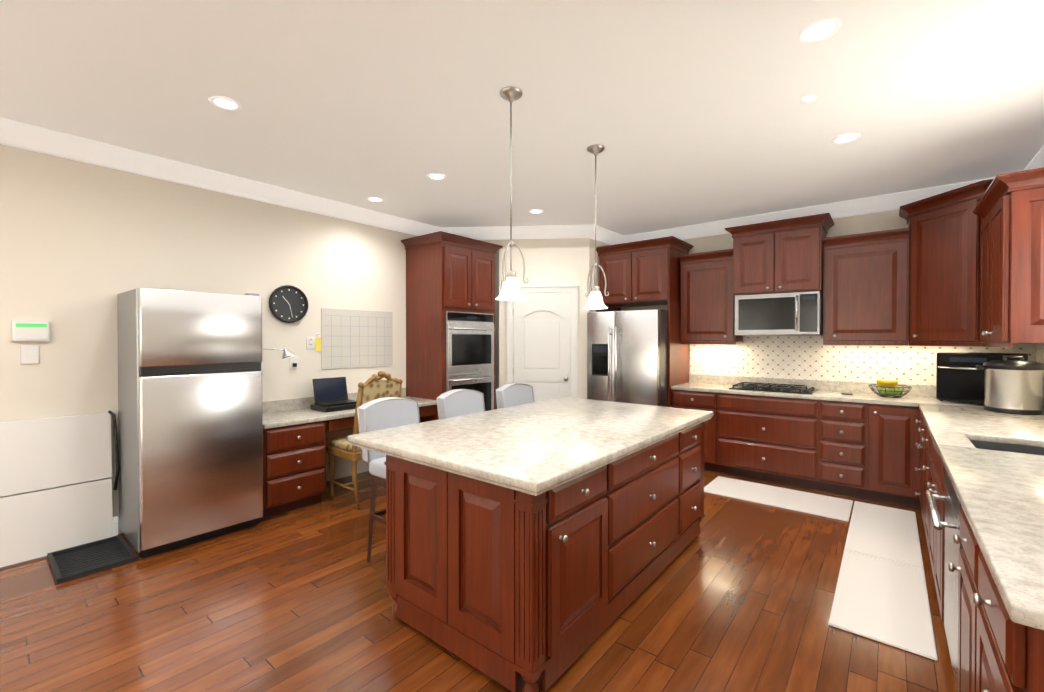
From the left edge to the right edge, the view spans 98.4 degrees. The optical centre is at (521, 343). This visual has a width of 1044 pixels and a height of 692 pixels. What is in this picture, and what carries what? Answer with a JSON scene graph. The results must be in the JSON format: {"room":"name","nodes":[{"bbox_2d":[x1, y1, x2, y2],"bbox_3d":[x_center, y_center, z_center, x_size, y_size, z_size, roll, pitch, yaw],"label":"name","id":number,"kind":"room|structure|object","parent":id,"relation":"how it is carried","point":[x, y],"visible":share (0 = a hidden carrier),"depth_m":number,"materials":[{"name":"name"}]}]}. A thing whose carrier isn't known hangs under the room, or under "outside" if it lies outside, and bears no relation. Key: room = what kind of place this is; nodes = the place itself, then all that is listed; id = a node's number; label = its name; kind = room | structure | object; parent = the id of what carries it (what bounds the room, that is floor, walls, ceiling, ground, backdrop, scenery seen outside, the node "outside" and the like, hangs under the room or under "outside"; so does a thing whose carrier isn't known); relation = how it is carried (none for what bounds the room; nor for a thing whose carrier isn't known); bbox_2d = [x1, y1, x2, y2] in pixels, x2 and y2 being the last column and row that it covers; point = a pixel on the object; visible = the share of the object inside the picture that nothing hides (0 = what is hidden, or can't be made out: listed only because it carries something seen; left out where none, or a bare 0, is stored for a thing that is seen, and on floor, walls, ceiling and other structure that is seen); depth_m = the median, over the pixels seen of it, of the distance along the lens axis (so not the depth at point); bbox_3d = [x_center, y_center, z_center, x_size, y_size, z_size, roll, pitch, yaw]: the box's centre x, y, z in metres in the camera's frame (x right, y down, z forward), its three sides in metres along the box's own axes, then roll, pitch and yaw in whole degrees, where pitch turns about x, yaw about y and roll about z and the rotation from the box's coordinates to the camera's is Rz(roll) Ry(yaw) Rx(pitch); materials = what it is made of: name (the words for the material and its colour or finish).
{"room":"kitchen","nodes":[
{"label":"kitchen","id":0,"kind":"room"},
{"bbox_2d":[0,144,498,533],"bbox_3d":[-2.567,-0.007,3.991,0.120,2.850,8.690,0,1,39],"label":"wall","id":1,"kind":"structure","parent":0,"point":[83,245],"depth_m":3.45,"materials":[{"name":"white paint"}]},
{"bbox_2d":[20,345,38,363],"bbox_3d":[-3.284,0.074,3.005,0.012,0.125,0.085,0,1,39],"label":"switch plate","id":2,"kind":"object","parent":1,"relation":"attached to","point":[29,354],"visible":1,"depth_m":3.00,"materials":[{"name":"white plastic"}]},
{"bbox_2d":[12,321,49,340],"bbox_3d":[-3.273,-0.081,3.004,0.030,0.135,0.170,0,1,39],"label":"thermostat","id":3,"kind":"object","parent":1,"relation":"attached to","point":[30,330],"visible":0.96,"depth_m":2.99,"materials":[{"name":"white plastic"}]},
{"bbox_2d":[113,516,117,535],"bbox_3d":[-4.088,1.368,2.030,0.016,0.135,3.410,0,1,39],"label":"baseboard","id":4,"kind":"structure","parent":1,"relation":"attached to","point":[115,526],"depth_m":3.33,"materials":[{"name":"white wood"}]},
{"bbox_2d":[0,117,439,235],"bbox_3d":[-3.077,-1.357,3.169,0.115,0.135,6.550,0,1,39],"label":"crown molding","id":5,"kind":"structure","parent":1,"relation":"attached to","point":[17,134],"depth_m":3.60,"materials":[{"name":"white"}]},
{"bbox_2d":[262,348,294,358],"bbox_3d":[-2.240,0.078,4.001,0.372,0.118,0.316,0,1,39],"label":"wall lamp","id":6,"kind":"object","parent":1,"relation":"attached to","point":[287,353],"visible":0.58,"depth_m":3.97,"materials":[{"name":"silver metal"}]},
{"bbox_2d":[269,285,307,322],"bbox_3d":[-2.217,-0.374,4.290,0.038,0.360,0.360,0,1,39],"label":"clock","id":7,"kind":"object","parent":1,"relation":"attached to","point":[288,303],"visible":1,"depth_m":4.29,"materials":[{"name":"black plastic"}]},
{"bbox_2d":[290,356,297,368],"bbox_3d":[-2.189,0.185,4.336,0.030,0.120,0.080,0,1,39],"label":"electrical outlet plate","id":8,"kind":"object","parent":1,"relation":"attached to","point":[293,362],"visible":1,"depth_m":4.33,"materials":[{"name":"white plastic"}]},
{"bbox_2d":[306,337,314,348],"bbox_3d":[-2.096,-0.006,4.464,0.010,0.120,0.080,0,1,39],"label":"electrical outlet plate","id":9,"kind":"object","parent":1,"relation":"attached to","point":[310,342],"visible":1,"depth_m":4.46,"materials":[{"name":"white plastic"}]},
{"bbox_2d":[315,333,320,350],"bbox_3d":[-2.046,-0.016,4.524,0.012,0.180,0.055,0,1,39],"label":"sign","id":10,"kind":"object","parent":1,"relation":"attached to","point":[318,343],"visible":1,"depth_m":4.53,"materials":[{"name":"yellow paper"}]},
{"bbox_2d":[321,308,392,368],"bbox_3d":[-1.762,-0.049,4.876,0.006,0.620,0.840,0,1,39],"label":"wall calendar","id":11,"kind":"object","parent":1,"relation":"attached to","point":[355,338],"visible":1,"depth_m":4.84,"materials":[{"name":"white glossy board surface"},{"name":"aluminium frame"}]},
{"bbox_2d":[0,470,956,691],"bbox_3d":[-0.420,1.483,2.253,5.660,0.100,8.690,0,1,39],"label":"floor","id":12,"kind":"structure","parent":0,"point":[736,595],"depth_m":2.30,"materials":[{"name":"brown wood"}]},
{"bbox_2d":[0,410,119,567],"bbox_3d":[-3.307,0.953,2.886,0.077,0.926,1.090,0,1,39],"label":"panel","id":13,"kind":"object","parent":12,"relation":"on","point":[43,453],"visible":0.96,"depth_m":3.04,"materials":[{"name":"white plastic"}]},
{"bbox_2d":[47,535,136,583],"bbox_3d":[-2.839,1.411,2.970,0.515,0.031,0.365,0,1,39],"label":"tray","id":14,"kind":"object","parent":12,"relation":"on","point":[76,562],"visible":1,"depth_m":2.96,"materials":[{"name":"black rubber"}]},
{"bbox_2d":[117,288,262,558],"bbox_3d":[-2.498,0.521,3.413,0.675,1.805,0.745,0,1,39],"label":"fridge","id":15,"kind":"object","parent":12,"relation":"on","point":[190,420],"visible":1,"depth_m":3.15,"materials":[{"name":"silver metal"}]},
{"bbox_2d":[262,388,436,518],"bbox_3d":[-1.702,0.975,4.455,0.642,0.880,1.801,0,1,39],"label":"desk","id":16,"kind":"object","parent":12,"relation":"on","point":[295,431],"visible":0.65,"depth_m":3.83,"materials":[{"name":"wood"}]},
{"bbox_2d":[310,377,355,411],"bbox_3d":[-1.802,0.489,4.396,0.320,0.289,0.400,0,1,39],"label":"laptop","id":17,"kind":"object","parent":16,"relation":"on","point":[330,394],"visible":0.81,"depth_m":4.41,"materials":[{"name":"black plastic"}]},
{"bbox_2d":[327,371,402,508],"bbox_3d":[-1.438,0.831,4.181,0.549,1.179,0.500,0,1,39],"label":"desk chair","id":18,"kind":"object","parent":12,"relation":"on","point":[374,386],"visible":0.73,"depth_m":3.99,"materials":[{"name":"brown wood"}]},
{"bbox_2d":[357,397,419,561],"bbox_3d":[-0.749,0.905,3.000,0.565,1.046,0.440,0,1,39],"label":"stool","id":19,"kind":"object","parent":12,"relation":"on","point":[382,413],"visible":0.48,"depth_m":2.99,"materials":[{"name":"grey fabric"}]},
{"bbox_2d":[401,231,502,419],"bbox_3d":[-0.817,0.096,5.455,0.739,2.620,1.010,0,1,39],"label":"tall cabinet","id":20,"kind":"object","parent":12,"relation":"on","point":[450,311],"visible":0.73,"depth_m":5.17,"materials":[{"name":"brown wood"}]},
{"bbox_2d":[437,389,484,418],"bbox_3d":[-0.319,0.900,3.527,0.565,1.046,0.440,0,1,39],"label":"stool","id":21,"kind":"object","parent":12,"relation":"on","point":[455,402],"visible":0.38,"depth_m":3.60,"materials":[{"name":"grey fabric"}]},
{"bbox_2d":[495,383,534,408],"bbox_3d":[0.110,0.896,4.054,0.565,1.046,0.440,0,1,39],"label":"stool","id":22,"kind":"object","parent":12,"relation":"on","point":[511,394],"visible":0.33,"depth_m":4.13,"materials":[{"name":"grey fabric"}]},
{"bbox_2d":[382,417,711,691],"bbox_3d":[0.338,0.994,2.837,1.021,0.868,2.088,0,1,39],"label":"kitchen island","id":23,"kind":"object","parent":12,"relation":"on","point":[536,546],"depth_m":2.04,"materials":[{"name":"brown wood"}]},
{"bbox_2d":[348,397,712,496],"bbox_3d":[0.227,0.534,2.924,1.324,0.052,2.170,0,1,39],"label":"island countertop","id":24,"kind":"structure","parent":23,"relation":"on","point":[531,448],"depth_m":2.42,"materials":[{"name":"beige stone"}]},
{"bbox_2d":[587,309,667,406],"bbox_3d":[1.409,0.500,5.555,0.902,1.770,0.987,0,1,39],"label":"fridge","id":25,"kind":"object","parent":12,"relation":"on","point":[627,356],"visible":0.56,"depth_m":5.16,"materials":[{"name":"silver metal"}]},
{"bbox_2d":[596,236,692,406],"bbox_3d":[1.511,0.094,5.678,1.048,2.620,0.678,0,1,39],"label":"upper cabinet","id":26,"kind":"object","parent":12,"relation":"on","point":[643,273],"visible":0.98,"depth_m":5.36,"materials":[{"name":"brown wood"}]},
{"bbox_2d":[672,390,718,471],"bbox_3d":[2.093,0.968,5.237,0.500,0.880,0.636,0,1,39],"label":"base cabinet","id":27,"kind":"object","parent":12,"relation":"on","point":[707,400],"depth_m":4.90,"materials":[{"name":"brown wood"}]},
{"bbox_2d":[719,390,818,489],"bbox_3d":[2.615,0.971,4.812,0.994,0.880,0.636,0,1,39],"label":"base cabinet","id":28,"kind":"object","parent":12,"relation":"on","point":[766,437],"depth_m":4.52,"materials":[{"name":"brown wood"}]},
{"bbox_2d":[671,382,1043,409],"bbox_3d":[3.021,0.513,4.473,2.896,0.038,0.642,0,1,39],"label":"countertop","id":29,"kind":"structure","parent":28,"relation":"on","point":[908,399],"depth_m":4.28,"materials":[{"name":"beige stone"}]},
{"bbox_2d":[729,382,818,393],"bbox_3d":[2.672,0.468,4.787,0.760,0.046,0.500,0,1,39],"label":"cooktop","id":30,"kind":"object","parent":29,"relation":"in","point":[773,387],"visible":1,"depth_m":4.68,"materials":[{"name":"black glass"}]},
{"bbox_2d":[869,380,911,397],"bbox_3d":[3.416,0.417,4.181,0.319,0.155,0.319,0,1,39],"label":"fruit basket","id":31,"kind":"object","parent":29,"relation":"on","point":[886,388],"visible":1,"depth_m":4.15,"materials":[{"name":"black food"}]},
{"bbox_2d":[936,352,1027,403],"bbox_3d":[3.801,0.289,3.748,0.399,0.420,0.440,0,1,-21],"label":"air fryer oven","id":32,"kind":"object","parent":29,"relation":"on","point":[960,377],"visible":0.54,"depth_m":3.72,"materials":[{"name":"black plastic"}]},
{"bbox_2d":[704,476,852,521],"bbox_3d":[2.334,1.410,4.168,1.150,0.012,0.580,0,1,39],"label":"area rug","id":33,"kind":"object","parent":12,"relation":"on","point":[815,504],"visible":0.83,"depth_m":4.11,"materials":[{"name":"white fabric"}]},
{"bbox_2d":[819,398,878,500],"bbox_3d":[3.168,0.975,4.361,0.434,0.880,0.636,0,1,39],"label":"base cabinet","id":34,"kind":"object","parent":12,"relation":"on","point":[860,442],"depth_m":4.11,"materials":[{"name":"brown wood"}]},
{"bbox_2d":[828,550,937,660],"bbox_3d":[2.043,1.424,2.560,0.410,0.012,1.040,0,1,39],"label":"area rug","id":35,"kind":"object","parent":12,"relation":"on","point":[884,601],"visible":1,"depth_m":2.45,"materials":[{"name":"white fabric"}]},
{"bbox_2d":[844,501,923,568],"bbox_3d":[2.754,1.417,3.432,0.410,0.012,1.190,0,1,39],"label":"area rug","id":36,"kind":"object","parent":12,"relation":"on","point":[885,532],"visible":0.94,"depth_m":3.33,"materials":[{"name":"white fabric"}]},
{"bbox_2d":[879,402,920,507],"bbox_3d":[3.422,0.977,4.154,0.368,0.880,0.636,0,1,39],"label":"base cabinet","id":37,"kind":"object","parent":12,"relation":"on","point":[899,455],"depth_m":3.89,"materials":[{"name":"brown wood"}]},
{"bbox_2d":[915,419,918,495],"bbox_3d":[3.484,0.984,3.359,0.767,0.880,0.494,0,1,39],"label":"base cabinet","id":38,"kind":"object","parent":12,"relation":"on","point":[916,444],"depth_m":3.63,"materials":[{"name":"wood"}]},
{"bbox_2d":[919,415,922,517],"bbox_3d":[3.215,0.987,3.030,0.767,0.880,0.504,0,1,39],"label":"base cabinet","id":39,"kind":"object","parent":12,"relation":"on","point":[920,416],"depth_m":3.53,"materials":[{"name":"brown wood"}]},
{"bbox_2d":[927,471,934,560],"bbox_3d":[2.615,1.105,2.296,0.767,0.655,0.330,0,1,39],"label":"base cabinet","id":40,"kind":"object","parent":12,"relation":"on","point":[930,474],"depth_m":2.75,"materials":[{"name":"brown wood"}]},
{"bbox_2d":[931,479,934,582],"bbox_3d":[2.503,1.107,2.158,0.767,0.655,0.290,0,1,39],"label":"base cabinet","id":41,"kind":"object","parent":12,"relation":"on","point":[932,480],"depth_m":2.51,"materials":[{"name":"brown wood"}]},
{"bbox_2d":[935,451,938,603],"bbox_3d":[2.342,0.996,1.959,0.767,0.880,0.220,0,1,39],"label":"base cabinet","id":42,"kind":"object","parent":12,"relation":"on","point":[936,452],"depth_m":2.34,"materials":[{"name":"brown wood"}]},
{"bbox_2d":[923,423,958,539],"bbox_3d":[2.935,0.990,2.686,0.767,0.880,0.680,0,1,39],"label":"base cabinet","id":43,"kind":"object","parent":12,"relation":"on","point":[928,443],"depth_m":2.98,"materials":[{"name":"brown wood"}]},
{"bbox_2d":[919,403,1043,446],"bbox_3d":[3.174,0.526,2.981,0.772,0.038,1.475,0,1,39],"label":"countertop","id":44,"kind":"structure","parent":43,"relation":"on","point":[977,424],"depth_m":2.79,"materials":[{"name":"beige stone"}]},
{"bbox_2d":[976,356,1043,414],"bbox_3d":[3.598,0.298,3.322,0.346,0.410,0.312,0,1,39],"label":"pot","id":45,"kind":"object","parent":44,"relation":"on","point":[1014,387],"visible":1,"depth_m":3.21,"materials":[{"name":"silver metal"}]},
{"bbox_2d":[939,459,954,657],"bbox_3d":[2.061,0.999,1.614,0.767,0.880,0.670,0,1,39],"label":"base cabinet","id":46,"kind":"object","parent":12,"relation":"on","point":[945,488],"depth_m":2.06,"materials":[{"name":"brown wood"}]},
{"bbox_2d":[951,491,966,691],"bbox_3d":[1.732,1.002,1.211,0.767,0.880,0.510,0,1,39],"label":"base cabinet","id":47,"kind":"object","parent":12,"relation":"on","point":[957,516],"depth_m":1.71,"materials":[{"name":"brown wood"}]},
{"bbox_2d":[963,519,1043,691],"bbox_3d":[1.481,1.005,0.903,0.767,0.880,0.580,0,1,39],"label":"base cabinet","id":48,"kind":"object","parent":12,"relation":"on","point":[998,656],"depth_m":1.13,"materials":[{"name":"brown wood"}]},
{"bbox_2d":[935,443,1043,634],"bbox_3d":[1.850,0.540,1.358,0.772,0.038,1.795,0,1,39],"label":"countertop","id":49,"kind":"structure","parent":48,"relation":"on","point":[1001,493],"depth_m":1.36,"materials":[{"name":"beige stone"}]},
{"bbox_2d":[0,0,1043,235],"bbox_3d":[-0.420,-1.467,2.228,5.660,0.100,8.690,0,1,39],"label":"ceiling","id":50,"kind":"structure","parent":0,"point":[688,112],"depth_m":2.59,"materials":[{"name":"white paint"}]},
{"bbox_2d":[209,96,241,110],"bbox_3d":[-1.755,-1.416,2.665,0.164,0.007,0.164,0,1,39],"label":"recessed light","id":51,"kind":"object","parent":50,"relation":"in","point":[224,103],"visible":1,"depth_m":2.66,"materials":[{"name":"white"}]},
{"bbox_2d":[367,197,383,201],"bbox_3d":[-1.465,-1.432,4.493,0.164,0.007,0.164,0,1,39],"label":"recessed light","id":52,"kind":"object","parent":50,"relation":"in","point":[373,199],"visible":0.98,"depth_m":4.49,"materials":[{"name":"white"}]},
{"bbox_2d":[427,173,445,179],"bbox_3d":[-0.732,-1.427,3.857,0.164,0.007,0.164,0,1,39],"label":"recessed light","id":53,"kind":"object","parent":50,"relation":"in","point":[435,176],"visible":1,"depth_m":3.86,"materials":[{"name":"white glass"}]},
{"bbox_2d":[495,86,528,300],"bbox_3d":[-0.067,-0.834,2.555,0.191,1.170,0.189,0,1,39],"label":"pendant light","id":54,"kind":"object","parent":50,"relation":"hanging from","point":[510,290],"visible":1,"depth_m":2.54,"materials":[{"name":"white glass"}]},
{"bbox_2d":[529,209,543,213],"bbox_3d":[0.156,-1.435,4.913,0.164,0.007,0.164,0,1,39],"label":"recessed light","id":55,"kind":"object","parent":50,"relation":"in","point":[536,211],"visible":1,"depth_m":4.91,"materials":[{"name":"white"}]},
{"bbox_2d":[583,144,608,308],"bbox_3d":[0.534,-0.840,3.291,0.191,1.170,0.189,0,1,39],"label":"pendant light","id":56,"kind":"object","parent":50,"relation":"hanging from","point":[595,300],"visible":1,"depth_m":3.27,"materials":[{"name":"white glass"}]},
{"bbox_2d":[801,95,814,103],"bbox_3d":[1.655,-1.408,2.607,0.072,0.022,0.072,0,1,39],"label":"smoke detector","id":57,"kind":"object","parent":50,"relation":"attached to","point":[808,99],"visible":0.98,"depth_m":2.59,"materials":[{"name":"white plastic"}]},
{"bbox_2d":[798,18,841,42],"bbox_3d":[1.344,-1.411,2.035,0.164,0.007,0.164,0,1,39],"label":"recessed light","id":58,"kind":"object","parent":50,"relation":"in","point":[819,30],"visible":1,"depth_m":2.03,"materials":[{"name":"white glass"}]},
{"bbox_2d":[831,133,859,143],"bbox_3d":[2.249,-1.420,3.129,0.164,0.007,0.164,0,1,39],"label":"recessed light","id":59,"kind":"object","parent":50,"relation":"in","point":[846,138],"visible":0.96,"depth_m":3.13,"materials":[{"name":"white"}]},
{"bbox_2d":[480,238,588,398],"bbox_3d":[-0.105,-0.021,5.727,1.892,2.850,0.100,0,0,5],"label":"wall","id":60,"kind":"structure","parent":0,"point":[559,261],"depth_m":5.63,"materials":[{"name":"white paint"}]},
{"bbox_2d":[440,225,583,239],"bbox_3d":[-0.093,-1.378,5.614,1.410,0.135,1.131,0,1,39],"label":"crown molding","id":61,"kind":"structure","parent":60,"relation":"attached to","point":[547,231],"depth_m":5.59,"materials":[{"name":"white"}]},
{"bbox_2d":[506,285,577,401],"bbox_3d":[0.250,0.342,5.631,0.754,2.125,0.532,0,1,39],"label":"door","id":62,"kind":"structure","parent":60,"relation":"attached to","point":[545,342],"depth_m":5.62,"materials":[{"name":"white wood"}]},
{"bbox_2d":[589,238,615,311],"bbox_3d":[1.063,-0.023,5.960,0.100,2.850,0.810,0,1,39],"label":"wall","id":63,"kind":"structure","parent":0,"point":[592,251],"depth_m":5.67,"materials":[{"name":"white paint"}]},
{"bbox_2d":[584,224,623,244],"bbox_3d":[1.077,-1.379,5.795,0.115,0.135,0.751,0,1,39],"label":"crown molding","id":64,"kind":"structure","parent":63,"relation":"attached to","point":[603,235],"depth_m":5.73,"materials":[{"name":"white"}]},
{"bbox_2d":[621,209,928,385],"bbox_3d":[2.334,-0.020,5.524,5.540,2.850,0.120,0,1,39],"label":"wall","id":65,"kind":"structure","parent":0,"point":[873,222],"depth_m":4.64,"materials":[{"name":"white paint"}]},
{"bbox_2d":[679,249,742,343],"bbox_3d":[2.212,-0.517,5.282,0.612,1.052,0.398,0,1,39],"label":"upper cabinet","id":66,"kind":"object","parent":65,"relation":"attached to","point":[707,306],"visible":0.96,"depth_m":5.15,"materials":[{"name":"brown wood"}]},
{"bbox_2d":[725,213,833,295],"bbox_3d":[2.724,-0.886,4.784,0.940,0.725,0.518,0,1,39],"label":"upper cabinet","id":67,"kind":"object","parent":65,"relation":"attached to","point":[782,256],"visible":1,"depth_m":4.59,"materials":[{"name":"brown wood"}]},
{"bbox_2d":[734,291,822,334],"bbox_3d":[2.738,-0.304,4.807,0.780,0.432,0.472,0,1,39],"label":"microwave","id":68,"kind":"object","parent":67,"relation":"attached to","point":[794,313],"visible":0.98,"depth_m":4.62,"materials":[{"name":"silver metal"}]},
{"bbox_2d":[624,177,994,242],"bbox_3d":[2.763,-1.373,5.010,3.720,0.135,0.115,0,1,39],"label":"crown molding","id":69,"kind":"structure","parent":65,"relation":"attached to","point":[893,201],"depth_m":4.69,"materials":[{"name":"white wood"}]},
{"bbox_2d":[689,374,935,397],"bbox_3d":[3.216,0.442,4.713,2.896,0.100,0.022,0,1,39],"label":"backsplash","id":70,"kind":"structure","parent":65,"relation":"attached to","point":[863,387],"depth_m":4.78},
{"bbox_2d":[823,228,908,345],"bbox_3d":[3.327,-0.509,4.373,0.644,1.052,0.398,0,1,39],"label":"upper cabinet","id":71,"kind":"object","parent":65,"relation":"attached to","point":[865,288],"visible":1,"depth_m":4.24,"materials":[{"name":"brown wood"}]},
{"bbox_2d":[899,179,992,346],"bbox_3d":[3.736,-0.609,3.760,0.897,1.262,0.827,0,1,39],"label":"upper cabinet","id":72,"kind":"object","parent":65,"relation":"attached to","point":[944,268],"visible":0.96,"depth_m":3.73,"materials":[{"name":"brown wood"}]},
{"bbox_2d":[1024,145,1043,169],"bbox_3d":[1.635,-1.335,0.553,0.115,0.135,8.450,0,1,39],"label":"crown molding","id":73,"kind":"structure","parent":65,"relation":"attached to","point":[1038,161],"depth_m":3.44,"materials":[{"name":"white wood"}]},
{"bbox_2d":[967,439,1043,454],"bbox_3d":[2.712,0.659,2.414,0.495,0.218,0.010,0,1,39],"label":"sink","id":74,"kind":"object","parent":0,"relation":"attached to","point":[994,446],"depth_m":2.44,"materials":[{"name":"silver metal"}]},
{"bbox_3d":[1.688,0.024,0.444,0.120,2.850,8.570,0,1,39],"label":"wall","id":75,"kind":"structure","parent":0,"visible":0},
{"bbox_2d":[690,335,1033,385],"bbox_3d":[3.218,0.152,4.723,2.880,0.478,0.003,0,1,39],"label":"tile backsplash","id":76,"kind":"structure","parent":75,"relation":"attached to","point":[808,357],"depth_m":4.78,"materials":[{"name":"beige tile"}]},
{"bbox_2d":[898,360,908,372],"bbox_3d":[3.678,0.226,4.342,0.080,0.120,0.007,0,1,39],"label":"outlet","id":77,"kind":"object","parent":76,"relation":"attached to","point":[903,366],"visible":1,"depth_m":4.34,"materials":[{"name":"white plastic"}]},
{"bbox_2d":[973,167,1043,348],"bbox_3d":[3.370,-0.497,2.970,0.468,1.052,0.998,0,1,39],"label":"upper cabinet","id":78,"kind":"object","parent":75,"relation":"attached to","point":[1009,208],"visible":1,"depth_m":2.72,"materials":[{"name":"brown wood"}]},
{"bbox_2d":[1034,343,1043,362],"bbox_3d":[2.970,0.209,2.116,0.003,0.408,4.359,0,1,39],"label":"tile backsplash","id":79,"kind":"structure","parent":75,"relation":"attached to","point":[1038,347],"depth_m":3.72,"materials":[{"name":"beige tile"}]}
]}

